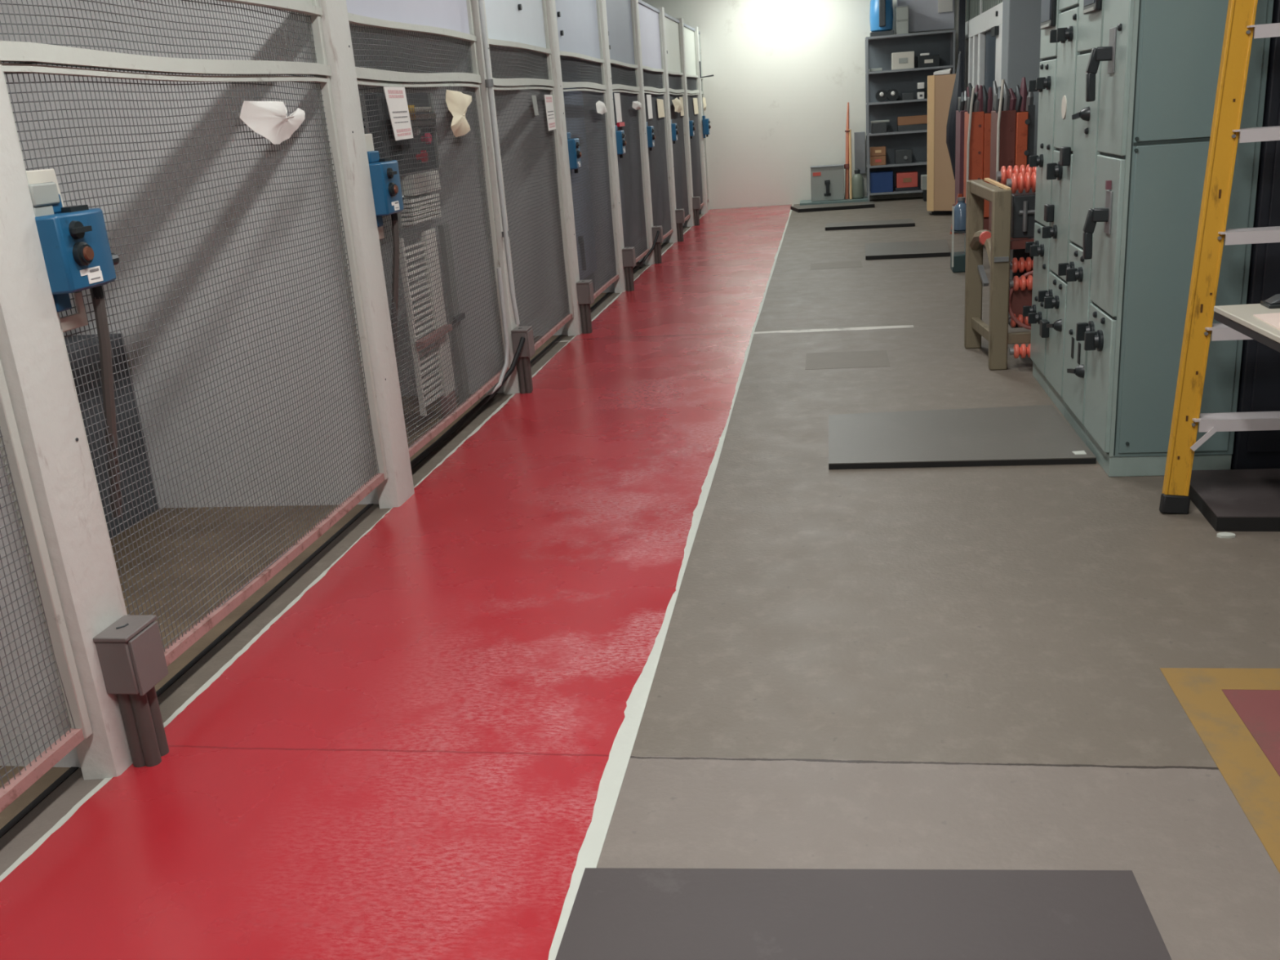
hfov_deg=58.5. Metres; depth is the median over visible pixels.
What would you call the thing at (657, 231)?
junction box
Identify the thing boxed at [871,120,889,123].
case
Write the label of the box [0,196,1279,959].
floor
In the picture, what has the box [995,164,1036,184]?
ribbed insulator
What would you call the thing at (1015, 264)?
ribbed insulator
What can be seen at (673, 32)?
mesh screen
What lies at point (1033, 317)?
switch
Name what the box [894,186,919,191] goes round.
case
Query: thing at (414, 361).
cable tray
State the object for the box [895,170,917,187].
crate
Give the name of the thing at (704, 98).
sheet
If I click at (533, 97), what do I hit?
warning sign
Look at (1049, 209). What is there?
switch
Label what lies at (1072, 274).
switch
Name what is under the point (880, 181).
crate
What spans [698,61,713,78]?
hook arm
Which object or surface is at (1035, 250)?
switch
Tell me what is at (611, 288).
wall partition
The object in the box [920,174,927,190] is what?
case
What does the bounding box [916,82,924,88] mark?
box
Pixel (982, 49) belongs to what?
metal rack
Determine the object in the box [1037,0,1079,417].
tall cabinet
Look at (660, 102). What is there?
warning sign
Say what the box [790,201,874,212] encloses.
floor plate
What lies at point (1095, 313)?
lamp
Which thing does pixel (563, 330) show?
wall partition
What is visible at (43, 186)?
mounting plate
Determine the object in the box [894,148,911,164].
box
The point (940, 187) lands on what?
tall cabinet
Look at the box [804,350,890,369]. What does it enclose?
concrete patch
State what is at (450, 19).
mesh screen
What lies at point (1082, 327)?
switch
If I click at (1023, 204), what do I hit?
unit
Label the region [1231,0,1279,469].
tall cabinet
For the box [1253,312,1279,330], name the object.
paper sheet
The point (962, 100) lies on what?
truck
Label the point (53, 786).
trim
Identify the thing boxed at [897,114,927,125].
carton
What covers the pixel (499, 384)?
conduit pipe
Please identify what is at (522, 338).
junction box
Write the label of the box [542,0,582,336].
post
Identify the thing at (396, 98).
warning sign
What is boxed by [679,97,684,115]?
warning sign
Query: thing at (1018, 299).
disc
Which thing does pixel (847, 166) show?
copper pipe
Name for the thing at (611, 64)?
equipment cubicle
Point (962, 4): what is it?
steel pole
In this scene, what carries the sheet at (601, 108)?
attached to the mesh screen at (579, 21)
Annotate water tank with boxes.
[869,0,893,36]
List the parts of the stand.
panel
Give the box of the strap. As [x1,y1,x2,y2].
[946,51,963,179]
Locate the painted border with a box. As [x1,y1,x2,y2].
[1160,667,1279,873]
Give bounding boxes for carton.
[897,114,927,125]
[897,123,927,131]
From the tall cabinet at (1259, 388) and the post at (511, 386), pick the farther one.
the post at (511, 386)
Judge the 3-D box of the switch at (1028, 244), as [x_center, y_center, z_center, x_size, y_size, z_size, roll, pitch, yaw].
[2.007,-1.193,5.850,0.062,0.064,0.064,-1,18,10]
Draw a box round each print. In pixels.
[89,267,100,279]
[392,111,408,123]
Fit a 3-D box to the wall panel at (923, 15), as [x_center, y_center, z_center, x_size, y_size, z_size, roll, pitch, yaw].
[4.082,-6.936,16.328,0.800,0.970,0.080,-1,18,10]
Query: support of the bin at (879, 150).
on the bin at (874, 160)
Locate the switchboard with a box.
[364,92,440,174]
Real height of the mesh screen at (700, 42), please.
2.458 m
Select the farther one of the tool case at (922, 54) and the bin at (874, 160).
the bin at (874, 160)
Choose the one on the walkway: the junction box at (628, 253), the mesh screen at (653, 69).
the junction box at (628, 253)
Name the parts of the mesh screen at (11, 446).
rail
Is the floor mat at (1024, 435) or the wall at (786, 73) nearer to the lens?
the floor mat at (1024, 435)
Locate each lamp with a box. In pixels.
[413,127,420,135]
[616,122,624,126]
[1072,13,1076,20]
[1073,250,1077,257]
[1084,127,1088,133]
[1092,311,1097,317]
[1100,317,1105,324]
[1116,23,1122,31]
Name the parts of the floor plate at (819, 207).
plate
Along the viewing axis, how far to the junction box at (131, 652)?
2.87 m
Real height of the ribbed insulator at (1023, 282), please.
0.084 m
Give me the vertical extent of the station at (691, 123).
0.288 m
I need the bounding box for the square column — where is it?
[1000,0,1042,238]
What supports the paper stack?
on the tall cabinet at (940, 187)
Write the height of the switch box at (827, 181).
0.560 m
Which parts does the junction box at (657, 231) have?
lid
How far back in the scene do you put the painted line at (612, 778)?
2.88 m
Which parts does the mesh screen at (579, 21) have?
panel knob, panel knob, panel, rail, rail, rail, rail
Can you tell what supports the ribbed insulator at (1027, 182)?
on the rack at (998, 246)
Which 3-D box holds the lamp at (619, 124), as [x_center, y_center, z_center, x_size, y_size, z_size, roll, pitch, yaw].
[-0.174,-3.209,10.308,0.025,0.034,0.280,-1,18,10]
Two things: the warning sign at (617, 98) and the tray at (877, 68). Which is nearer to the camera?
the warning sign at (617, 98)
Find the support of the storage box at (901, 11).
on the storage box at (901, 26)
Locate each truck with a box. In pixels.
[950,84,984,234]
[962,80,997,235]
[985,76,1035,249]
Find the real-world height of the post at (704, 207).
2.620 m
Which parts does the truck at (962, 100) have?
sloping leg, panel, contact arm, contact arm, contact arm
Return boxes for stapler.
[1260,293,1279,308]
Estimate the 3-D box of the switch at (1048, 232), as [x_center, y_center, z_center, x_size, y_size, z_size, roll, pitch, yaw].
[1.927,-1.167,5.380,0.062,0.064,0.064,-1,18,10]
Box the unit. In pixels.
[978,189,1036,328]
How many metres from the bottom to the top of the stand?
0.560 m
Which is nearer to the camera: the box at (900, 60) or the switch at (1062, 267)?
the switch at (1062, 267)
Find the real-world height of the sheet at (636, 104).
0.085 m
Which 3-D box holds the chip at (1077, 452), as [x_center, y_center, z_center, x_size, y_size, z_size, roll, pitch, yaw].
[1.825,-0.114,4.747,0.050,0.003,0.050,-1,18,10]
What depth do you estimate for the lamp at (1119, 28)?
4.11 m
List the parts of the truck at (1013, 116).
contact arm, operating rod, panel, frame, contact arm, contact arm, contact arm, contact arm, contact arm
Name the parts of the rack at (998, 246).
post, post, rail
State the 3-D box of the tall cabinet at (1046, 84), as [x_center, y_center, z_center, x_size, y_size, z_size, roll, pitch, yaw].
[2.192,-1.609,5.596,0.529,2.330,0.449,-1,18,10]
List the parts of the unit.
red knob, post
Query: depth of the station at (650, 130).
11.63 m
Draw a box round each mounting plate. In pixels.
[26,168,88,332]
[364,133,384,239]
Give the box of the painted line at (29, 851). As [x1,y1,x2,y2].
[0,213,704,881]
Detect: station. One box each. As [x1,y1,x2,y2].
[35,194,122,517]
[367,151,404,356]
[566,132,581,175]
[615,125,626,158]
[646,121,655,151]
[671,119,678,143]
[688,118,695,138]
[702,115,711,137]
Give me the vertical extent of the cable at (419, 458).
0.040 m
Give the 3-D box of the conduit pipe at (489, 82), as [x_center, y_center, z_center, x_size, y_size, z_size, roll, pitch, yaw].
[-0.818,-2.353,6.023,0.042,3.086,0.073,-11,19,-19]
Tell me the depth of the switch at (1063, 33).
4.94 m
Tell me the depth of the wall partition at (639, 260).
11.61 m
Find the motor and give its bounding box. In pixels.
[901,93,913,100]
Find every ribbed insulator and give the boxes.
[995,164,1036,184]
[1006,171,1035,193]
[1008,275,1032,291]
[1008,314,1029,327]
[1008,343,1030,358]
[1009,257,1033,272]
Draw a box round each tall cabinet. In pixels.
[926,73,955,214]
[1022,0,1061,394]
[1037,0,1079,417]
[1057,0,1104,444]
[1075,0,1273,476]
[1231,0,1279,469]
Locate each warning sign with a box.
[382,86,413,140]
[531,95,538,115]
[543,94,555,130]
[613,93,622,122]
[646,94,653,119]
[656,98,664,117]
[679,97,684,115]
[693,97,698,114]
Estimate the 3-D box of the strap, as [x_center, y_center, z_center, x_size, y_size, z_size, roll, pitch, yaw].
[3.811,-4.406,13.845,0.203,1.488,0.337,-1,18,10]
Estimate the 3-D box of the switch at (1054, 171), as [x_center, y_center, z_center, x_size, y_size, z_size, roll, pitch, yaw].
[1.898,-1.416,5.237,0.062,0.086,0.086,-1,18,10]
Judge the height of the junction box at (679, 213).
0.381 m
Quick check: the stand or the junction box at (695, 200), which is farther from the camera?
the junction box at (695, 200)
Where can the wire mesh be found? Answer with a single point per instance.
(74, 337)
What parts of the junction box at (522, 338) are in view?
lid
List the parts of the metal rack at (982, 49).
post, post, post, slat rail, post, post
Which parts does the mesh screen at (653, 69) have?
cornice, panel, rail, rail, rail, rail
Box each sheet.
[239,100,305,144]
[445,89,471,137]
[595,100,607,115]
[631,101,641,110]
[671,97,682,112]
[702,97,706,111]
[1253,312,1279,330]
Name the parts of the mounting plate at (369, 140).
plate, plate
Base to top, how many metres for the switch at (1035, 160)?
0.064 m
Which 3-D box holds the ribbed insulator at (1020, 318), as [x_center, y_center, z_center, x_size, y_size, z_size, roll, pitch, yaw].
[2.266,-0.893,6.330,0.451,0.080,0.080,-1,18,10]
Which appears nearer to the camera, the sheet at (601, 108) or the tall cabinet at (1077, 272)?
the tall cabinet at (1077, 272)
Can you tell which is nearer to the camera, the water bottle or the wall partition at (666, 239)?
the water bottle
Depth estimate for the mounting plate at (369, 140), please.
4.66 m
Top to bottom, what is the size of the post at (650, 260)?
2.620 m
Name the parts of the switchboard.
emergency knob, frame, selector knob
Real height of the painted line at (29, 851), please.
0.002 m
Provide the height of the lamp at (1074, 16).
0.025 m
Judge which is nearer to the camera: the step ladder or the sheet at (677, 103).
the step ladder
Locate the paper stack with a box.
[933,68,951,75]
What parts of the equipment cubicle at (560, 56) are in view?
handle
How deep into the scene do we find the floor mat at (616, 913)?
2.18 m
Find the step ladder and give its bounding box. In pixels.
[1159,0,1279,514]
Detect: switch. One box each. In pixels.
[1022,304,1036,316]
[1025,240,1039,253]
[1027,311,1042,324]
[1028,80,1042,92]
[1029,154,1043,167]
[1030,244,1044,257]
[1035,75,1051,89]
[1037,288,1053,302]
[1039,319,1049,337]
[1041,224,1057,239]
[1044,204,1054,222]
[1044,295,1059,309]
[1046,160,1062,180]
[1049,29,1065,43]
[1056,26,1073,41]
[1057,261,1074,275]
[1059,146,1071,165]
[1066,266,1083,282]
[1075,320,1094,341]
[1084,329,1103,351]
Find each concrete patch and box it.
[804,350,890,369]
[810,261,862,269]
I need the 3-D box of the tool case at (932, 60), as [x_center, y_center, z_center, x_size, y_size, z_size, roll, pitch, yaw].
[4.127,-5.994,16.356,0.300,0.159,0.203,-1,18,10]
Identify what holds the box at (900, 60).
on the shelving at (878, 49)
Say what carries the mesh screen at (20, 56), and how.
attached to the post at (33, 357)
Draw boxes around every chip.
[1071,450,1086,454]
[1216,532,1235,537]
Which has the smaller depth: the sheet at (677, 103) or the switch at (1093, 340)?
the switch at (1093, 340)
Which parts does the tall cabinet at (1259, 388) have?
door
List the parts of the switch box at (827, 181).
lid, handle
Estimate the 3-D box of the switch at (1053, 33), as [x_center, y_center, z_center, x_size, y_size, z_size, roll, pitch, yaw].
[1.862,-1.982,5.098,0.062,0.064,0.064,-1,18,10]
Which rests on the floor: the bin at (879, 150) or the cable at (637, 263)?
the cable at (637, 263)
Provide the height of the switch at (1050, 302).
0.064 m
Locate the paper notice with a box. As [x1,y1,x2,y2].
[937,0,952,13]
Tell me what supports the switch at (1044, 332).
attached to the tall cabinet at (1058, 213)
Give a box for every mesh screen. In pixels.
[0,0,388,666]
[0,358,93,813]
[346,0,511,457]
[484,0,573,351]
[555,0,620,298]
[605,0,649,262]
[638,0,673,239]
[664,13,690,221]
[683,22,704,206]
[698,31,709,201]
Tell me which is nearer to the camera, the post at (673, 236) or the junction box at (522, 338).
the junction box at (522, 338)
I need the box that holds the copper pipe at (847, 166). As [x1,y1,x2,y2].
[844,102,852,199]
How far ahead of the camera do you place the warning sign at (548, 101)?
7.62 m
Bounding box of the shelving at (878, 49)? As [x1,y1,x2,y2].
[865,29,955,201]
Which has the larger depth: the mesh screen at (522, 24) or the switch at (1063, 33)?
the mesh screen at (522, 24)
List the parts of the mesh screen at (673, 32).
cornice, panel, rail, rail, rail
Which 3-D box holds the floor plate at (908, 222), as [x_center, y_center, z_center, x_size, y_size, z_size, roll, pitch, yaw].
[2.781,-3.087,13.813,1.056,0.040,0.489,0,18,13]
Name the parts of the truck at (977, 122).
operating rod, contact arm, panel, frame, contact arm, contact arm, contact arm, contact arm, contact arm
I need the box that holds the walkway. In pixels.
[0,204,792,959]
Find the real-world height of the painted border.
0.002 m
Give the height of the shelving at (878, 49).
2.300 m
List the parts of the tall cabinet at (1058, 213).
latch lever, door, door, door, door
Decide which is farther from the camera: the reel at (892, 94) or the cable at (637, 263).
the reel at (892, 94)
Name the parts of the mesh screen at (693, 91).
cornice, panel, rail, rail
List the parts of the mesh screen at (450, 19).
panel, rail, rail, rail, rail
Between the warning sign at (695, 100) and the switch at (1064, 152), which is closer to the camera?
the switch at (1064, 152)
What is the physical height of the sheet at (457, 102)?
0.223 m
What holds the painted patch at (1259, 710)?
on the floor
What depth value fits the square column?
10.13 m
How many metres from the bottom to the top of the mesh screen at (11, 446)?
2.428 m
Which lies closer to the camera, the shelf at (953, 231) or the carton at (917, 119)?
the shelf at (953, 231)
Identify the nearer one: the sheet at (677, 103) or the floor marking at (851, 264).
the floor marking at (851, 264)
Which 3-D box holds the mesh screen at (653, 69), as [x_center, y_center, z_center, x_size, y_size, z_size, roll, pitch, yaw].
[0.151,-3.854,12.424,0.072,2.458,1.780,-1,18,10]
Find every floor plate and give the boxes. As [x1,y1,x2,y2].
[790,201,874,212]
[825,218,915,231]
[865,239,950,260]
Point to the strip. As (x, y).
(442, 224)
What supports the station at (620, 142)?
attached to the post at (620, 284)
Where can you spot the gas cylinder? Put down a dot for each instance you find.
(857, 180)
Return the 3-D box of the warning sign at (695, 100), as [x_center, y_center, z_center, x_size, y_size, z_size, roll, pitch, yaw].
[0.797,-5.337,16.304,0.003,0.220,0.650,-1,18,10]
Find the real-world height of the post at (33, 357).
3.500 m
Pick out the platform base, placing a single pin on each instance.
(1229, 500)
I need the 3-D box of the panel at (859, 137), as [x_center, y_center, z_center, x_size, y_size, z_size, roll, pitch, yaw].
[3.292,-4.897,17.100,0.160,0.600,0.070,-1,18,10]
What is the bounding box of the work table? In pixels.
[1213,303,1279,352]
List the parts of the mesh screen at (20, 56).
rail, rail, rail, rail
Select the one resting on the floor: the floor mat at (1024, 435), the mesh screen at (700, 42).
the floor mat at (1024, 435)
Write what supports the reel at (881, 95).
on the shelving at (878, 49)
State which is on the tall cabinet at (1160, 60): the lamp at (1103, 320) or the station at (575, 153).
the lamp at (1103, 320)
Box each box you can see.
[93,614,168,767]
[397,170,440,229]
[452,325,534,434]
[576,279,594,333]
[622,246,635,291]
[632,225,663,271]
[675,208,684,241]
[692,196,701,226]
[800,164,868,205]
[891,51,914,70]
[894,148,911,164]
[895,5,908,20]
[895,19,908,34]
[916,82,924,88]
[916,88,924,92]
[916,92,924,99]
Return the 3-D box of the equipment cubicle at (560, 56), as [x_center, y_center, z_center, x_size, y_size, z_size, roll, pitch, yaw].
[-0.850,-2.560,8.992,0.615,2.500,1.720,-1,18,10]
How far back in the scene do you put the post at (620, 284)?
9.78 m
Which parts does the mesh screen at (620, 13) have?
panel, rail, rail, rail, rail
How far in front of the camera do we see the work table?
3.38 m
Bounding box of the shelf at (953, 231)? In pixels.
[951,229,965,233]
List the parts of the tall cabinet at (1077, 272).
latch lever, latch lever, door, door, meter glass, door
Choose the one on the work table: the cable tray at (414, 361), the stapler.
the stapler
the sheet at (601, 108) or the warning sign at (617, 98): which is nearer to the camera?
the sheet at (601, 108)
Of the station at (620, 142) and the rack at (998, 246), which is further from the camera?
the station at (620, 142)
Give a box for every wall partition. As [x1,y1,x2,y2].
[0,0,378,507]
[349,23,503,396]
[488,45,568,336]
[580,59,614,293]
[617,67,645,264]
[656,81,669,243]
[679,195,687,226]
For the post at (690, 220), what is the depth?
15.03 m
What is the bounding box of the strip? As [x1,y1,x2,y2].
[438,223,469,404]
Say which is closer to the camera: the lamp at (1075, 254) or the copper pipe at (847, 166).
the lamp at (1075, 254)
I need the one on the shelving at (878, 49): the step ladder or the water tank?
the water tank
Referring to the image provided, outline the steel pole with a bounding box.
[958,0,965,92]
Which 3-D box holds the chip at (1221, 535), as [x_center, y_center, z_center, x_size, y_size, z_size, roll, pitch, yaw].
[1.979,0.186,3.861,0.058,0.008,0.038,-1,18,10]
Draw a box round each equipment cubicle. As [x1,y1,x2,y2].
[560,56,596,289]
[611,64,629,247]
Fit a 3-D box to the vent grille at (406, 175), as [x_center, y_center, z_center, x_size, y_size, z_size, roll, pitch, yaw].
[-1.139,-1.443,5.859,0.090,0.250,0.500,-1,18,10]
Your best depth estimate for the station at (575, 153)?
8.10 m
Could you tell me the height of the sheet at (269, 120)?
0.138 m
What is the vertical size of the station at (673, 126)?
0.288 m
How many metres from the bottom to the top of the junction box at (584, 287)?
0.381 m
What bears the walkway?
on the floor
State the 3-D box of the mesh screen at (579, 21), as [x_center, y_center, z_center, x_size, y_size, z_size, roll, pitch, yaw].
[-0.426,-2.674,8.884,0.072,2.458,1.780,-1,18,10]
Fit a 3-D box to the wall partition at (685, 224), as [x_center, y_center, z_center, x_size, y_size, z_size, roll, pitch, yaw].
[-0.250,-4.662,15.233,1.634,2.600,0.090,-1,18,10]
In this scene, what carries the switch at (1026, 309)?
attached to the tall cabinet at (1046, 84)
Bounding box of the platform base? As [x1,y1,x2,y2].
[1188,468,1279,531]
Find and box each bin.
[870,146,885,156]
[870,155,885,165]
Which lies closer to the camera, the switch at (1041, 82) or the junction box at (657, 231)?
the switch at (1041, 82)
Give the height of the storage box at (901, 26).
0.187 m
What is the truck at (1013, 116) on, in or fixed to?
on the floor
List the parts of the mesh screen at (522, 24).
panel, rail, panel knob, rail, rail, rail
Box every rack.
[964,0,1003,93]
[964,177,1034,369]
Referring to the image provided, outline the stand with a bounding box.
[950,206,965,272]
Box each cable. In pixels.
[410,395,495,468]
[632,261,643,267]
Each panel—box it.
[0,449,80,767]
[853,131,865,173]
[897,0,954,32]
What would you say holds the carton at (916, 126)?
on the shelving at (878, 49)
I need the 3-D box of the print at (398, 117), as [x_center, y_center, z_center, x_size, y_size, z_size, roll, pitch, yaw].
[-1.033,-1.566,4.926,0.001,0.049,0.179,-1,18,10]
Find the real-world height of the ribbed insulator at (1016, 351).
0.080 m
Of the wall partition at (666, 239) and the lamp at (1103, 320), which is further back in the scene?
the wall partition at (666, 239)
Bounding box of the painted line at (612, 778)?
[548,204,793,959]
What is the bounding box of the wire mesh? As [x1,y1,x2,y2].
[63,333,158,537]
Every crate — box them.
[869,170,893,193]
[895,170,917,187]
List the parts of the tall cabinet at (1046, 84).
door, meter glass, door, door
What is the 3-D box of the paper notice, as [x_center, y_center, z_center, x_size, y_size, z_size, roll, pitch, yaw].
[4.344,-6.867,16.249,0.200,0.390,0.028,-1,18,10]
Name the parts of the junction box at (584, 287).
lid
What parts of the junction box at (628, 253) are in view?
lid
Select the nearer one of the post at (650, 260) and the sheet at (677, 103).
the post at (650, 260)
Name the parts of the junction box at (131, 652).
lid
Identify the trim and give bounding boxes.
[0,226,684,838]
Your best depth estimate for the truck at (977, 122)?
11.06 m
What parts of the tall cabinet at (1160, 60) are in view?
handle, handle, door, door, handle plate, handle plate, door, frame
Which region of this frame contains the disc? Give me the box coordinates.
[1008,270,1032,329]
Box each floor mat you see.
[555,867,1171,959]
[828,404,1096,469]
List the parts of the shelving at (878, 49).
shelf, shelf, shelf, shelf, shelf, shelf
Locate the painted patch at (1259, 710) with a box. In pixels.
[1222,689,1279,776]
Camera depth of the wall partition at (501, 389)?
6.43 m
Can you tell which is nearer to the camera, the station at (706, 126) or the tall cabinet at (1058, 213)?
the tall cabinet at (1058, 213)
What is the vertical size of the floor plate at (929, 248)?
0.040 m
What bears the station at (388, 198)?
attached to the post at (397, 488)
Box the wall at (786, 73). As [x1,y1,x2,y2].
[641,0,991,209]
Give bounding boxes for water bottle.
[954,196,966,231]
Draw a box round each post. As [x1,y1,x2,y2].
[0,65,133,780]
[306,0,414,508]
[465,0,519,394]
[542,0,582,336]
[596,0,626,293]
[632,0,654,265]
[655,7,677,243]
[675,17,694,226]
[692,26,707,213]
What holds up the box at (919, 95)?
on the shelving at (878, 49)
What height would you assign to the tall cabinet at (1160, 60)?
2.330 m
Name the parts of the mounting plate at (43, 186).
plate, plate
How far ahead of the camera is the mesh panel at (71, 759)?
2.87 m
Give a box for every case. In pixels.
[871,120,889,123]
[871,122,886,133]
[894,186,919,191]
[916,54,939,67]
[920,53,929,56]
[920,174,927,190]
[923,190,926,201]
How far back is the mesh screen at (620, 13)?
10.84 m
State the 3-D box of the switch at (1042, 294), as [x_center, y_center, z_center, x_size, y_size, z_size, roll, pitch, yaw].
[1.957,-0.889,5.519,0.062,0.064,0.064,-1,18,10]
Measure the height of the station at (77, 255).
0.847 m
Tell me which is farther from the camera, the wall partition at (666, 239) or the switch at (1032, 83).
the wall partition at (666, 239)
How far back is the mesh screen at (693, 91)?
16.16 m
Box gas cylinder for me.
[851,168,863,199]
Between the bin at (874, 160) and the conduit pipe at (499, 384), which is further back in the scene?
the bin at (874, 160)
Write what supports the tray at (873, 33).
on the shelving at (878, 49)
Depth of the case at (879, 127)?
16.64 m
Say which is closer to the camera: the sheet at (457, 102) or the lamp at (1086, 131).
the lamp at (1086, 131)
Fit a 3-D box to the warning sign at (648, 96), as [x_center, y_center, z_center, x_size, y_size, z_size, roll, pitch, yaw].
[0.101,-3.932,12.035,0.003,0.245,0.347,-1,18,10]
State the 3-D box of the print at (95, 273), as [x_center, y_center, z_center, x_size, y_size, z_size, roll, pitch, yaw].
[-1.321,-0.499,2.767,0.001,0.024,0.037,-1,18,10]
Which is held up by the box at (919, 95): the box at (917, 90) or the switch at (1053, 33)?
the box at (917, 90)
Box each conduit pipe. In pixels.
[478,0,519,324]
[480,267,509,400]
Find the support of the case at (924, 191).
on the floor
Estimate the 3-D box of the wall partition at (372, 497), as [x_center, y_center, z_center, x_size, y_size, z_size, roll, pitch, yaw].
[-1.977,-1.130,4.639,1.634,2.600,0.090,-1,18,10]
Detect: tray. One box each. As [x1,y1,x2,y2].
[399,227,457,418]
[868,67,882,71]
[870,30,893,36]

